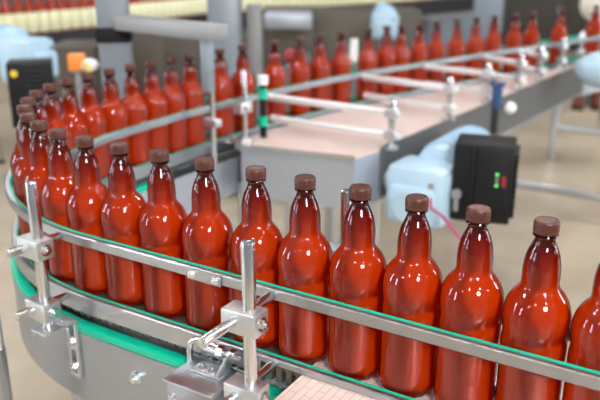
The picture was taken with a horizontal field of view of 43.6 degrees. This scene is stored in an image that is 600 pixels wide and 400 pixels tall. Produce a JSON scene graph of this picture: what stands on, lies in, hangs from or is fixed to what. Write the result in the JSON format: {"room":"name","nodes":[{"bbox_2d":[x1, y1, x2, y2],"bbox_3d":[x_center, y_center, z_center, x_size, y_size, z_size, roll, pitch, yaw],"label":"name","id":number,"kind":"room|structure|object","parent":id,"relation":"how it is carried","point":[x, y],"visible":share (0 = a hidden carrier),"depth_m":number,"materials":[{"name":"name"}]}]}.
{"room":"processing plant","nodes":[
{"label":"processing plant","id":0,"kind":"room"},
{"bbox_2d":[0,4,599,399],"bbox_3d":[0.000,-1.075,8.085,24.000,0.100,26.000,0,19,0],"label":"floor","id":1,"kind":"structure","parent":0,"point":[576,163],"depth_m":4.37,"materials":[{"name":"beige concrete"}]},
{"bbox_2d":[0,318,12,399],"bbox_3d":[-0.653,0.605,1.579,0.196,0.913,0.090,0,19,0],"label":"conveyor leg","id":2,"kind":"object","parent":1,"relation":"on","point":[5,383],"visible":1,"depth_m":1.48,"materials":[{"name":"metal"}]},
{"bbox_2d":[0,25,58,81],"bbox_3d":[-1.340,-0.199,3.490,0.538,1.203,0.200,6,20,17],"label":"motor","id":3,"kind":"object","parent":1,"relation":"on","point":[15,43],"visible":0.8,"depth_m":3.23,"materials":[{"name":"blue paint"}]},
{"bbox_2d":[5,58,54,127],"bbox_3d":[-1.091,-0.042,3.196,0.170,1.095,0.163,-5,19,-14],"label":"control box","id":4,"kind":"object","parent":3,"relation":"attached to","point":[23,75],"visible":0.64,"depth_m":2.99,"materials":[{"name":"black plastic"}]},
{"bbox_2d":[54,39,102,104],"bbox_3d":[-1.397,-0.534,4.865,0.283,0.951,0.445,0,19,0],"label":"base cabinet","id":5,"kind":"object","parent":1,"relation":"on","point":[89,47],"visible":0.22,"depth_m":4.60,"materials":[{"name":"grey metal"}]},
{"bbox_2d":[67,53,98,107],"bbox_3d":[-0.832,-0.019,3.055,0.122,1.144,0.062,0,19,0],"label":"sensor","id":6,"kind":"object","parent":1,"relation":"on","point":[75,60],"visible":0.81,"depth_m":2.86,"materials":[{"name":"orange plastic"}]},
{"bbox_2d":[81,58,98,71],"bbox_3d":[-0.807,-0.518,2.877,0.073,0.050,0.045,0,19,0],"label":"knob","id":7,"kind":"object","parent":6,"relation":"on","point":[93,64],"depth_m":2.86,"materials":[{"name":"white plastic"}]},
{"bbox_2d":[95,0,133,99],"bbox_3d":[-0.650,-0.544,2.646,0.200,2.400,0.200,-2,19,-7],"label":"column","id":8,"kind":"structure","parent":1,"relation":"on","point":[115,46],"depth_m":2.59,"materials":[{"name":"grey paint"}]},
{"bbox_2d":[113,15,227,163],"bbox_3d":[-0.424,-0.367,2.474,0.479,0.442,0.085,16,25,39],"label":"beam arm","id":9,"kind":"structure","parent":8,"relation":"attached to","point":[206,32],"depth_m":2.33,"materials":[{"name":"grey paint"}]},
{"bbox_2d":[132,32,209,130],"bbox_3d":[-0.919,-0.752,5.478,0.504,0.969,0.545,0,19,0],"label":"base cabinet","id":10,"kind":"object","parent":1,"relation":"on","point":[145,47],"visible":0.16,"depth_m":5.13,"materials":[{"name":"grey metal"}]},
{"bbox_2d":[207,0,242,194],"bbox_3d":[-0.459,-0.747,4.713,0.192,1.453,0.295,0,19,0],"label":"column","id":11,"kind":"structure","parent":1,"relation":"on","point":[229,12],"depth_m":4.50,"materials":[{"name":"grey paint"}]},
{"bbox_2d":[0,0,477,163],"bbox_3d":[-0.248,-1.486,7.740,0.696,0.900,6.544,18,25,42],"label":"conveyor","id":12,"kind":"object","parent":1,"relation":"on","point":[428,7],"visible":0.06,"depth_m":8.87,"materials":[{"name":"paint"}]},
{"bbox_2d":[0,0,14,26],"bbox_3d":[-2.143,-1.353,5.483,0.087,0.304,0.087,0,19,0],"label":"bottle","id":13,"kind":"object","parent":12,"relation":"on","point":[6,11],"visible":0.6,"depth_m":5.45,"materials":[{"name":"beige plastic"}]},
{"bbox_2d":[12,0,26,30],"bbox_3d":[-2.084,-1.378,5.554,0.087,0.304,0.087,0,19,0],"label":"bottle","id":14,"kind":"object","parent":12,"relation":"on","point":[18,10],"visible":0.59,"depth_m":5.53,"materials":[{"name":"brown plastic"}]},
{"bbox_2d":[24,0,37,33],"bbox_3d":[-2.025,-1.402,5.625,0.087,0.304,0.087,0,19,0],"label":"bottle","id":15,"kind":"object","parent":12,"relation":"on","point":[29,9],"visible":0.93,"depth_m":5.61,"materials":[{"name":"brown plastic"}]},
{"bbox_2d":[35,0,48,32],"bbox_3d":[-1.966,-1.426,5.696,0.087,0.304,0.087,0,19,0],"label":"bottle","id":16,"kind":"object","parent":12,"relation":"on","point":[41,10],"visible":0.94,"depth_m":5.68,"materials":[{"name":"brown plastic"}]},
{"bbox_2d":[46,0,59,31],"bbox_3d":[-1.907,-1.450,5.767,0.087,0.304,0.087,0,19,0],"label":"bottle","id":17,"kind":"object","parent":12,"relation":"on","point":[52,10],"visible":0.92,"depth_m":5.75,"materials":[{"name":"brown plastic"}]},
{"bbox_2d":[57,0,69,30],"bbox_3d":[-1.848,-1.474,5.838,0.087,0.304,0.087,0,19,0],"label":"bottle","id":18,"kind":"object","parent":12,"relation":"on","point":[63,13],"visible":0.88,"depth_m":5.82,"materials":[{"name":"brown plastic"}]},
{"bbox_2d":[67,0,79,29],"bbox_3d":[-1.788,-1.499,5.909,0.087,0.304,0.087,0,19,0],"label":"bottle","id":19,"kind":"object","parent":12,"relation":"on","point":[73,9],"visible":0.91,"depth_m":5.89,"materials":[{"name":"brown plastic"}]},
{"bbox_2d":[78,0,89,28],"bbox_3d":[-1.730,-1.523,5.980,0.087,0.304,0.087,0,19,0],"label":"bottle","id":20,"kind":"object","parent":12,"relation":"on","point":[83,7],"visible":0.88,"depth_m":5.96,"materials":[{"name":"brown plastic"}]},
{"bbox_2d":[87,0,96,27],"bbox_3d":[-1.680,-1.549,6.058,0.087,0.304,0.087,0,19,0],"label":"bottle","id":21,"kind":"object","parent":12,"relation":"on","point":[91,3],"visible":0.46,"depth_m":6.03,"materials":[{"name":"beige plastic"}]},
{"bbox_2d":[146,0,153,16],"bbox_3d":[-1.334,-1.734,6.599,0.087,0.304,0.087,0,19,0],"label":"bottle","id":22,"kind":"object","parent":12,"relation":"on","point":[149,3],"visible":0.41,"depth_m":6.58,"materials":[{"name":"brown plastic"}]},
{"bbox_2d":[153,0,160,16],"bbox_3d":[-1.285,-1.760,6.677,0.087,0.304,0.087,0,19,0],"label":"bottle","id":23,"kind":"object","parent":12,"relation":"on","point":[157,3],"visible":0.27,"depth_m":6.66,"materials":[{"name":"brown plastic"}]},
{"bbox_2d":[160,0,168,17],"bbox_3d":[-1.236,-1.786,6.754,0.087,0.304,0.087,0,19,0],"label":"bottle","id":24,"kind":"object","parent":12,"relation":"on","point":[164,3],"visible":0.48,"depth_m":6.74,"materials":[{"name":"plastic"}]},
{"bbox_2d":[168,0,174,17],"bbox_3d":[-1.186,-1.813,6.831,0.087,0.304,0.087,0,19,0],"label":"bottle","id":25,"kind":"object","parent":12,"relation":"on","point":[171,3],"visible":0.62,"depth_m":6.82,"materials":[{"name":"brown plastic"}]},
{"bbox_2d":[175,0,181,17],"bbox_3d":[-1.137,-1.839,6.909,0.087,0.304,0.087,0,19,0],"label":"bottle","id":26,"kind":"object","parent":12,"relation":"on","point":[178,5],"visible":0.72,"depth_m":6.90,"materials":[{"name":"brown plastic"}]},
{"bbox_2d":[264,10,311,28],"bbox_3d":[-0.098,-1.522,6.324,0.393,0.120,0.445,0,19,0],"label":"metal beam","id":27,"kind":"structure","parent":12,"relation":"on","point":[273,19],"depth_m":6.15,"materials":[{"name":"metal"}]},
{"bbox_2d":[246,4,262,117],"bbox_3d":[-0.288,-0.663,4.884,0.094,1.183,0.165,0,19,0],"label":"support post","id":28,"kind":"object","parent":1,"relation":"on","point":[253,11],"visible":0.42,"depth_m":4.72,"materials":[{"name":"grey metal"}]},
{"bbox_2d":[283,48,293,109],"bbox_3d":[-0.044,-0.146,3.489,0.060,1.104,0.060,0,19,0],"label":"valve","id":29,"kind":"object","parent":1,"relation":"on","point":[288,54],"visible":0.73,"depth_m":3.31,"materials":[{"name":"red paint"}]},
{"bbox_2d":[10,59,599,399],"bbox_3d":[0.697,-0.024,3.447,1.129,0.900,4.727,11,22,29],"label":"conveyor","id":30,"kind":"object","parent":1,"relation":"on","point":[119,362],"depth_m":1.44,"materials":[{"name":"grey metal"}]},
{"bbox_2d":[10,104,32,234],"bbox_3d":[-0.605,-0.064,1.693,0.089,0.305,0.089,13,23,33],"label":"plastic bottle","id":31,"kind":"object","parent":30,"relation":"on","point":[21,108],"visible":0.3,"depth_m":1.65,"materials":[{"name":"red plastic"}]},
{"bbox_2d":[13,112,35,234],"bbox_3d":[-0.569,-0.037,1.615,0.089,0.305,0.089,-3,19,-9],"label":"plastic bottle","id":32,"kind":"object","parent":30,"relation":"on","point":[22,164],"visible":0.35,"depth_m":1.57,"materials":[{"name":"red plastic"}]},
{"bbox_2d":[14,96,39,149],"bbox_3d":[-0.627,-0.091,1.774,0.089,0.305,0.089,-7,20,-21],"label":"plastic bottle","id":33,"kind":"object","parent":30,"relation":"on","point":[29,99],"visible":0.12,"depth_m":1.72,"materials":[{"name":"brown plastic"}]},
{"bbox_2d":[22,120,50,267],"bbox_3d":[-0.522,-0.013,1.544,0.089,0.305,0.089,11,22,29],"label":"plastic bottle","id":34,"kind":"object","parent":30,"relation":"on","point":[40,144],"visible":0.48,"depth_m":1.50,"materials":[{"name":"red plastic"}]},
{"bbox_2d":[5,180,68,329],"bbox_3d":[-0.479,0.098,1.363,0.078,0.283,0.097,0,19,0],"label":"support post","id":35,"kind":"object","parent":30,"relation":"on","point":[33,245],"visible":1,"depth_m":1.34,"materials":[{"name":"silver metal"}]},
{"bbox_2d":[29,89,51,136],"bbox_3d":[-0.636,-0.120,1.858,0.089,0.305,0.089,12,22,31],"label":"plastic bottle","id":36,"kind":"object","parent":30,"relation":"on","point":[41,109],"visible":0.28,"depth_m":1.81,"materials":[{"name":"red plastic"}]},
{"bbox_2d":[40,127,74,281],"bbox_3d":[-0.464,0.009,1.480,0.089,0.305,0.089,-14,24,-36],"label":"plastic bottle","id":37,"kind":"object","parent":30,"relation":"on","point":[55,189],"visible":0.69,"depth_m":1.44,"materials":[{"name":"red plastic"}]},
{"bbox_2d":[43,83,74,161],"bbox_3d":[-0.632,-0.149,1.943,0.089,0.305,0.089,16,24,38],"label":"plastic bottle","id":38,"kind":"object","parent":30,"relation":"on","point":[52,102],"visible":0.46,"depth_m":1.90,"materials":[{"name":"red plastic"}]},
{"bbox_2d":[60,77,88,148],"bbox_3d":[-0.615,-0.177,2.026,0.089,0.305,0.089,8,20,22],"label":"plastic bottle","id":39,"kind":"object","parent":30,"relation":"on","point":[72,115],"visible":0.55,"depth_m":1.98,"materials":[{"name":"red plastic"}]},
{"bbox_2d":[66,135,108,294],"bbox_3d":[-0.396,0.028,1.425,0.089,0.305,0.089,-1,19,-3],"label":"plastic bottle","id":40,"kind":"object","parent":30,"relation":"on","point":[84,201],"visible":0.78,"depth_m":1.39,"materials":[{"name":"red plastic"}]},
{"bbox_2d":[79,72,110,179],"bbox_3d":[-0.584,-0.204,2.105,0.089,0.305,0.089,-12,22,-32],"label":"plastic bottle","id":41,"kind":"object","parent":30,"relation":"on","point":[96,117],"visible":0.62,"depth_m":2.07,"materials":[{"name":"red plastic"}]},
{"bbox_2d":[99,68,131,164],"bbox_3d":[-0.543,-0.230,2.180,0.089,0.305,0.089,-17,25,-41],"label":"plastic bottle","id":42,"kind":"object","parent":30,"relation":"on","point":[116,111],"visible":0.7,"depth_m":2.14,"materials":[{"name":"red plastic"}]},
{"bbox_2d":[99,141,145,306],"bbox_3d":[-0.321,0.043,1.379,0.089,0.305,0.089,2,19,7],"label":"plastic bottle","id":43,"kind":"object","parent":30,"relation":"on","point":[120,210],"visible":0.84,"depth_m":1.34,"materials":[{"name":"red plastic"}]},
{"bbox_2d":[121,64,150,166],"bbox_3d":[-0.499,-0.255,2.253,0.089,0.305,0.089,-8,20,-22],"label":"plastic bottle","id":44,"kind":"object","parent":30,"relation":"on","point":[136,105],"visible":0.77,"depth_m":2.22,"materials":[{"name":"red plastic"}]},
{"bbox_2d":[142,60,169,154],"bbox_3d":[-0.454,-0.279,2.326,0.089,0.305,0.089,-3,19,-9],"label":"plastic bottle","id":45,"kind":"object","parent":30,"relation":"on","point":[157,102],"visible":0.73,"depth_m":2.29,"materials":[{"name":"red plastic"}]},
{"bbox_2d":[138,148,187,318],"bbox_3d":[-0.241,0.059,1.332,0.089,0.305,0.089,4,19,10],"label":"plastic bottle","id":46,"kind":"object","parent":30,"relation":"on","point":[161,219],"visible":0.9,"depth_m":1.30,"materials":[{"name":"red plastic"}]},
{"bbox_2d":[161,56,188,153],"bbox_3d":[-0.407,-0.304,2.398,0.089,0.305,0.089,-16,24,-38],"label":"plastic bottle","id":47,"kind":"object","parent":30,"relation":"on","point":[175,95],"visible":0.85,"depth_m":2.37,"materials":[{"name":"red plastic"}]},
{"bbox_2d":[180,53,205,147],"bbox_3d":[-0.358,-0.328,2.469,0.089,0.305,0.089,-6,20,-17],"label":"plastic bottle","id":48,"kind":"object","parent":30,"relation":"on","point":[195,97],"visible":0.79,"depth_m":2.44,"materials":[{"name":"red plastic"}]},
{"bbox_2d":[163,344,243,399],"bbox_3d":[-0.156,0.340,1.241,0.111,0.200,0.089,11,22,30],"label":"bracket","id":49,"kind":"object","parent":30,"relation":"attached to","point":[182,383],"depth_m":1.22,"materials":[{"name":"silver metal"}]},
{"bbox_2d":[187,336,218,361],"bbox_3d":[-0.159,0.277,1.259,0.080,0.098,0.016,10,21,26],"label":"rod","id":50,"kind":"object","parent":49,"relation":"attached to","point":[192,340],"visible":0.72,"depth_m":1.26,"materials":[{"name":"silver metal"}]},
{"bbox_2d":[181,156,232,331],"bbox_3d":[-0.158,0.075,1.284,0.089,0.305,0.089,-10,21,-26],"label":"plastic bottle","id":51,"kind":"object","parent":30,"relation":"on","point":[207,231],"visible":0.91,"depth_m":1.25,"materials":[{"name":"red plastic"}]},
{"bbox_2d":[208,48,234,137],"bbox_3d":[-0.272,-0.369,2.589,0.089,0.305,0.089,-7,20,-20],"label":"plastic bottle","id":52,"kind":"object","parent":30,"relation":"on","point":[224,87],"visible":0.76,"depth_m":2.56,"materials":[{"name":"red plastic"}]},
{"bbox_2d":[197,239,275,399],"bbox_3d":[-0.077,0.210,1.095,0.070,0.323,0.173,11,22,30],"label":"support post","id":53,"kind":"object","parent":30,"relation":"attached to","point":[247,318],"visible":1,"depth_m":1.07,"materials":[{"name":"silver metal"}]},
{"bbox_2d":[5,35,599,390],"bbox_3d":[0.675,-0.475,2.985,2.106,0.022,4.853,5,19,14],"label":"rail","id":54,"kind":"object","parent":53,"relation":"attached to","point":[548,367],"visible":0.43,"depth_m":1.10,"materials":[{"name":"silver metal"}]},
{"bbox_2d":[231,44,256,131],"bbox_3d":[-0.202,-0.400,2.681,0.089,0.305,0.089,1,19,4],"label":"plastic bottle","id":55,"kind":"object","parent":30,"relation":"on","point":[242,62],"visible":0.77,"depth_m":2.65,"materials":[{"name":"red plastic"}]},
{"bbox_2d":[230,165,282,348],"bbox_3d":[-0.070,0.093,1.233,0.089,0.305,0.089,7,20,19],"label":"plastic bottle","id":56,"kind":"object","parent":30,"relation":"on","point":[256,224],"visible":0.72,"depth_m":1.20,"materials":[{"name":"red plastic"}]},
{"bbox_2d":[263,40,286,122],"bbox_3d":[-0.095,-0.445,2.812,0.089,0.305,0.089,14,23,36],"label":"plastic bottle","id":57,"kind":"object","parent":30,"relation":"on","point":[277,77],"visible":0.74,"depth_m":2.78,"materials":[{"name":"red plastic"}]},
{"bbox_2d":[11,56,582,399],"bbox_3d":[0.675,-0.352,3.027,2.106,0.038,4.853,5,19,14],"label":"rail","id":58,"kind":"object","parent":30,"relation":"on","point":[171,331],"visible":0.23,"depth_m":1.32,"materials":[{"name":"silver metal"}]},
{"bbox_2d":[288,36,310,115],"bbox_3d":[-0.002,-0.480,2.917,0.089,0.305,0.089,-14,23,-35],"label":"plastic bottle","id":59,"kind":"object","parent":30,"relation":"on","point":[299,71],"visible":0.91,"depth_m":2.89,"materials":[{"name":"red plastic"}]},
{"bbox_2d":[277,174,332,363],"bbox_3d":[0.008,0.108,1.188,0.089,0.305,0.089,-4,19,-12],"label":"plastic bottle","id":60,"kind":"object","parent":30,"relation":"on","point":[304,255],"visible":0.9,"depth_m":1.16,"materials":[{"name":"red plastic"}]},
{"bbox_2d":[309,33,330,110],"bbox_3d":[0.081,-0.511,3.006,0.089,0.305,0.089,3,19,9],"label":"plastic bottle","id":61,"kind":"object","parent":30,"relation":"on","point":[320,66],"visible":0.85,"depth_m":2.97,"materials":[{"name":"red plastic"}]},
{"bbox_2d":[330,189,350,253],"bbox_3d":[0.058,0.136,1.312,0.106,0.323,0.077,-8,21,-23],"label":"support post","id":62,"kind":"object","parent":30,"relation":"attached to","point":[345,203],"visible":0.08,"depth_m":1.26,"materials":[{"name":"silver metal"}]},
{"bbox_2d":[71,36,599,340],"bbox_3d":[0.771,-0.479,2.993,2.043,0.021,4.691,5,19,15],"label":"rail","id":63,"kind":"object","parent":62,"relation":"attached to","point":[104,139],"visible":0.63,"depth_m":2.82,"materials":[{"name":"silver metal"}]},
{"bbox_2d":[102,60,577,390],"bbox_3d":[0.771,-0.355,3.035,2.043,0.038,4.691,5,19,15],"label":"rail","id":64,"kind":"object","parent":62,"relation":"attached to","point":[141,171],"visible":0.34,"depth_m":2.66,"materials":[{"name":"silver metal"}]},
{"bbox_2d":[330,31,351,102],"bbox_3d":[0.170,-0.541,3.096,0.089,0.305,0.089,-9,21,-24],"label":"plastic bottle","id":65,"kind":"object","parent":30,"relation":"on","point":[341,63],"visible":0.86,"depth_m":3.07,"materials":[{"name":"red plastic"}]},
{"bbox_2d":[357,28,377,100],"bbox_3d":[0.289,-0.580,3.210,0.089,0.305,0.089,10,21,27],"label":"plastic bottle","id":66,"kind":"object","parent":30,"relation":"on","point":[367,60],"visible":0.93,"depth_m":3.18,"materials":[{"name":"red plastic"}]},
{"bbox_2d":[377,26,395,94],"bbox_3d":[0.377,-0.607,3.288,0.089,0.305,0.089,-17,25,-41],"label":"plastic bottle","id":67,"kind":"object","parent":30,"relation":"on","point":[386,54],"visible":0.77,"depth_m":3.25,"materials":[{"name":"red plastic"}]},
{"bbox_2d":[393,24,409,93],"bbox_3d":[0.447,-0.627,3.348,0.089,0.305,0.089,-6,20,-18],"label":"plastic bottle","id":68,"kind":"object","parent":30,"relation":"on","point":[402,52],"visible":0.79,"depth_m":3.31,"materials":[{"name":"red plastic"}]},
{"bbox_2d":[409,22,428,90],"bbox_3d":[0.541,-0.654,3.426,0.089,0.305,0.089,-2,19,-7],"label":"plastic bottle","id":69,"kind":"object","parent":30,"relation":"on","point":[419,52],"visible":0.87,"depth_m":3.39,"materials":[{"name":"red plastic"}]},
{"bbox_2d":[427,21,444,82],"bbox_3d":[0.632,-0.679,3.500,0.089,0.305,0.089,4,19,10],"label":"plastic bottle","id":70,"kind":"object","parent":30,"relation":"on","point":[436,48],"visible":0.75,"depth_m":3.46,"materials":[{"name":"red plastic"}]},
{"bbox_2d":[445,19,464,82],"bbox_3d":[0.745,-0.711,3.594,0.089,0.305,0.089,-13,22,-32],"label":"plastic bottle","id":71,"kind":"object","parent":30,"relation":"on","point":[455,47],"visible":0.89,"depth_m":3.56,"materials":[{"name":"red plastic"}]},
{"bbox_2d":[464,17,483,80],"bbox_3d":[0.858,-0.743,3.687,0.089,0.305,0.089,-5,20,-15],"label":"plastic bottle","id":72,"kind":"object","parent":30,"relation":"on","point":[474,44],"visible":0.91,"depth_m":3.66,"materials":[{"name":"red plastic"}]},
{"bbox_2d":[482,15,501,72],"bbox_3d":[0.972,-0.774,3.780,0.089,0.305,0.089,7,20,19],"label":"plastic bottle","id":73,"kind":"object","parent":30,"relation":"on","point":[493,41],"visible":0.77,"depth_m":3.74,"materials":[{"name":"red plastic"}]},
{"bbox_2d":[502,13,522,72],"bbox_3d":[1.107,-0.812,3.892,0.089,0.305,0.089,-18,26,-42],"label":"plastic bottle","id":74,"kind":"object","parent":30,"relation":"on","point":[513,39],"visible":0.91,"depth_m":3.86,"materials":[{"name":"red plastic"}]},
{"bbox_2d":[522,11,539,66],"bbox_3d":[1.228,-0.846,3.991,0.089,0.305,0.089,-18,26,-42],"label":"plastic bottle","id":75,"kind":"object","parent":30,"relation":"on","point":[531,36],"visible":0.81,"depth_m":3.96,"materials":[{"name":"red plastic"}]},
{"bbox_2d":[548,9,567,64],"bbox_3d":[1.440,-0.905,4.165,0.089,0.305,0.089,-6,20,-16],"label":"plastic bottle","id":76,"kind":"object","parent":30,"relation":"on","point":[559,31],"visible":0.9,"depth_m":4.13,"materials":[{"name":"red plastic"}]},
{"bbox_2d":[575,31,586,60],"bbox_3d":[1.630,-0.892,4.347,0.052,0.165,0.052,0,19,0],"label":"stand","id":77,"kind":"object","parent":30,"relation":"on","point":[580,52],"visible":0.64,"depth_m":4.34,"materials":[{"name":"silver metal"}]},
{"bbox_2d":[583,5,599,55],"bbox_3d":[1.719,-0.984,4.395,0.089,0.305,0.089,9,21,24],"label":"plastic bottle","id":78,"kind":"object","parent":30,"relation":"on","point":[593,27],"visible":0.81,"depth_m":4.37,"materials":[{"name":"red plastic"}]},
{"bbox_2d":[262,6,421,94],"bbox_3d":[0.378,-1.319,7.133,1.437,0.976,0.645,0,19,0],"label":"base cabinet","id":79,"kind":"object","parent":1,"relation":"on","point":[327,20],"visible":0.34,"depth_m":6.76,"materials":[{"name":"grey metal"}]},
{"bbox_2d":[349,38,357,95],"bbox_3d":[0.271,-0.286,3.917,0.048,1.093,0.048,0,19,0],"label":"white nozzle","id":80,"kind":"object","parent":1,"relation":"on","point":[353,55],"visible":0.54,"depth_m":3.75,"materials":[{"name":"white plastic"}]},
{"bbox_2d":[370,2,398,47],"bbox_3d":[0.606,-0.896,5.656,0.190,1.127,0.511,0,19,0],"label":"motor","id":81,"kind":"object","parent":1,"relation":"on","point":[384,14],"visible":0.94,"depth_m":5.30,"materials":[{"name":"blue paint"}]},
{"bbox_2d":[237,65,587,247],"bbox_3d":[0.788,-0.049,3.505,0.484,0.910,2.669,16,24,39],"label":"deck","id":82,"kind":"object","parent":1,"relation":"on","point":[338,160],"depth_m":2.64,"materials":[{"name":"metal"}]},
{"bbox_2d":[225,70,252,149],"bbox_3d":[-0.206,-0.295,2.507,0.094,0.278,0.069,0,19,0],"label":"support post","id":83,"kind":"object","parent":82,"relation":"on","point":[243,107],"visible":0.87,"depth_m":2.50,"materials":[{"name":"silver metal"}]},
{"bbox_2d":[257,75,267,137],"bbox_3d":[-0.127,-0.323,2.594,0.035,0.215,0.036,0,19,0],"label":"rod","id":84,"kind":"object","parent":82,"relation":"on","point":[262,79],"visible":1,"depth_m":2.58,"materials":[{"name":"black plastic"}]},
{"bbox_2d":[267,93,401,150],"bbox_3d":[0.108,-0.290,2.580,0.526,0.165,0.052,12,22,32],"label":"stand","id":85,"kind":"object","parent":82,"relation":"on","point":[391,112],"visible":0.98,"depth_m":2.53,"materials":[{"name":"white metal"}]},
{"bbox_2d":[361,74,458,120],"bbox_3d":[0.424,-0.426,2.979,0.441,0.165,0.052,15,24,37],"label":"rail","id":86,"kind":"object","parent":82,"relation":"on","point":[449,88],"visible":0.91,"depth_m":2.93,"materials":[{"name":"silver metal"}]},
{"bbox_2d":[383,125,489,228],"bbox_3d":[0.461,-0.103,2.608,0.278,0.252,0.565,11,22,30],"label":"motor","id":87,"kind":"object","parent":82,"relation":"attached to","point":[429,173],"visible":0.62,"depth_m":2.40,"materials":[{"name":"blue paint"}]},
{"bbox_2d":[429,198,460,238],"bbox_3d":[0.477,0.367,2.410,0.214,0.805,0.093,10,21,27],"label":"cable","id":88,"kind":"object","parent":87,"relation":"hanging from","point":[442,216],"visible":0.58,"depth_m":2.29,"materials":[{"name":"pink plastic"}]},
{"bbox_2d":[450,133,519,224],"bbox_3d":[0.595,-0.069,2.410,0.196,0.255,0.180,6,20,16],"label":"box","id":89,"kind":"object","parent":87,"relation":"attached to","point":[485,167],"visible":0.93,"depth_m":2.34,"materials":[{"name":"black plastic"}]},
{"bbox_2d":[424,63,495,102],"bbox_3d":[0.690,-0.528,3.278,0.336,0.165,0.052,14,23,35],"label":"stand","id":90,"kind":"object","parent":82,"relation":"on","point":[486,91],"visible":0.89,"depth_m":3.22,"materials":[{"name":"silver metal"}]},
{"bbox_2d":[490,81,505,133],"bbox_3d":[0.836,-0.393,3.200,0.064,0.218,0.064,0,19,0],"label":"sensor","id":91,"kind":"object","parent":82,"relation":"attached to","point":[497,86],"visible":0.98,"depth_m":3.17,"materials":[{"name":"blue plastic"}]},
{"bbox_2d":[483,53,527,89],"bbox_3d":[0.968,-0.622,3.553,0.052,0.165,0.265,-10,21,-28],"label":"stand","id":92,"kind":"object","parent":82,"relation":"on","point":[520,63],"visible":0.91,"depth_m":3.48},
{"bbox_2d":[517,46,547,80],"bbox_3d":[1.166,-0.696,3.771,0.052,0.165,0.185,-10,21,-26],"label":"stand","id":93,"kind":"object","parent":82,"relation":"on","point":[540,70],"visible":0.95,"depth_m":3.72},
{"bbox_2d":[555,38,568,69],"bbox_3d":[1.415,-0.790,4.048,0.052,0.165,0.060,-7,20,-21],"label":"stand","id":94,"kind":"object","parent":82,"relation":"on","point":[563,45],"visible":1,"depth_m":4.04,"materials":[{"name":"silver metal"}]},
{"bbox_2d":[575,52,599,128],"bbox_3d":[1.599,-0.243,3.879,0.445,1.036,0.250,0,19,0],"label":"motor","id":95,"kind":"object","parent":82,"relation":"attached to","point":[587,68],"visible":1,"depth_m":3.68,"materials":[{"name":"blue paint"}]},
{"bbox_2d":[274,356,562,399],"bbox_3d":[0.530,0.795,1.040,1.207,0.900,0.282,11,22,30],"label":"conveyor","id":96,"kind":"object","parent":1,"relation":"on","point":[304,387],"visible":0.02,"depth_m":1.13,"materials":[{"name":"plastic"}]},
{"bbox_2d":[328,183,386,380],"bbox_3d":[0.088,0.124,1.141,0.089,0.305,0.089,14,23,35],"label":"plastic bottle","id":97,"kind":"object","parent":96,"relation":"on","point":[357,267],"visible":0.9,"depth_m":1.11,"materials":[{"name":"red plastic"}]},
{"bbox_2d":[379,193,442,397],"bbox_3d":[0.164,0.139,1.097,0.089,0.305,0.089,-7,20,-19],"label":"plastic bottle","id":98,"kind":"object","parent":96,"relation":"on","point":[412,281],"visible":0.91,"depth_m":1.07,"materials":[{"name":"red plastic"}]},
{"bbox_2d":[434,204,503,399],"bbox_3d":[0.240,0.154,1.053,0.089,0.305,0.089,-1,19,-4],"label":"plastic bottle","id":99,"kind":"object","parent":96,"relation":"on","point":[471,297],"visible":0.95,"depth_m":1.02,"materials":[{"name":"red plastic"}]},
{"bbox_2d":[494,216,571,399],"bbox_3d":[0.316,0.169,1.009,0.089,0.305,0.089,4,19,10],"label":"plastic bottle","id":100,"kind":"object","parent":96,"relation":"on","point":[536,312],"visible":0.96,"depth_m":0.97,"materials":[{"name":"red plastic"}]},
{"bbox_2d":[562,263,599,399],"bbox_3d":[0.393,0.184,0.964,0.089,0.305,0.089,-14,23,-34],"label":"plastic bottle","id":101,"kind":"object","parent":96,"relation":"on","point":[584,347],"visible":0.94,"depth_m":0.94,"materials":[{"name":"red plastic"}]},
{"bbox_2d":[425,0,503,64],"bbox_3d":[2.208,-2.362,10.158,0.956,1.001,0.445,0,19,0],"label":"base cabinet","id":102,"kind":"object","parent":1,"relation":"on","point":[485,9],"visible":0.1,"depth_m":9.96,"materials":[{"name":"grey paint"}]},
{"bbox_2d":[422,0,589,51],"bbox_3d":[3.104,-2.868,11.465,3.416,1.116,0.645,0,19,0],"label":"machine","id":103,"kind":"object","parent":1,"relation":"on","point":[547,11],"visible":0.16,"depth_m":11.20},
{"bbox_2d":[516,180,599,200],"bbox_3d":[1.643,-0.001,4.553,0.813,0.144,0.071,12,22,30],"label":"rail","id":104,"kind":"object","parent":1,"relation":"on","point":[575,193],"visible":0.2,"depth_m":4.55,"materials":[{"name":"silver metal"}]},
{"bbox_2d":[547,54,599,158],"bbox_3d":[2.216,-0.673,5.539,0.677,0.780,0.060,3,19,9],"label":"frame","id":105,"kind":"object","parent":1,"relation":"on","point":[555,126],"visible":0.77,"depth_m":5.60,"materials":[{"name":"silver metal"}]},
{"bbox_2d":[571,95,583,110],"bbox_3d":[2.750,-1.033,7.400,0.114,0.262,0.224,6,20,16],"label":"boot","id":106,"kind":"object","parent":1,"relation":"on","point":[577,103],"visible":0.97,"depth_m":7.36,"materials":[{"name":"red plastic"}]},
{"bbox_2d":[580,0,599,105],"bbox_3d":[2.921,-1.516,7.407,0.400,1.173,0.320,0,19,0],"label":"hood","id":107,"kind":"object","parent":1,"relation":"on","point":[586,6],"visible":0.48,"depth_m":7.24,"materials":[{"name":"plastic"}]},
{"bbox_2d":[590,91,599,110],"bbox_3d":[2.939,-1.033,7.400,0.114,0.262,0.224,6,20,16],"label":"boot","id":108,"kind":"object","parent":1,"relation":"on","point":[595,99],"visible":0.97,"depth_m":7.38,"materials":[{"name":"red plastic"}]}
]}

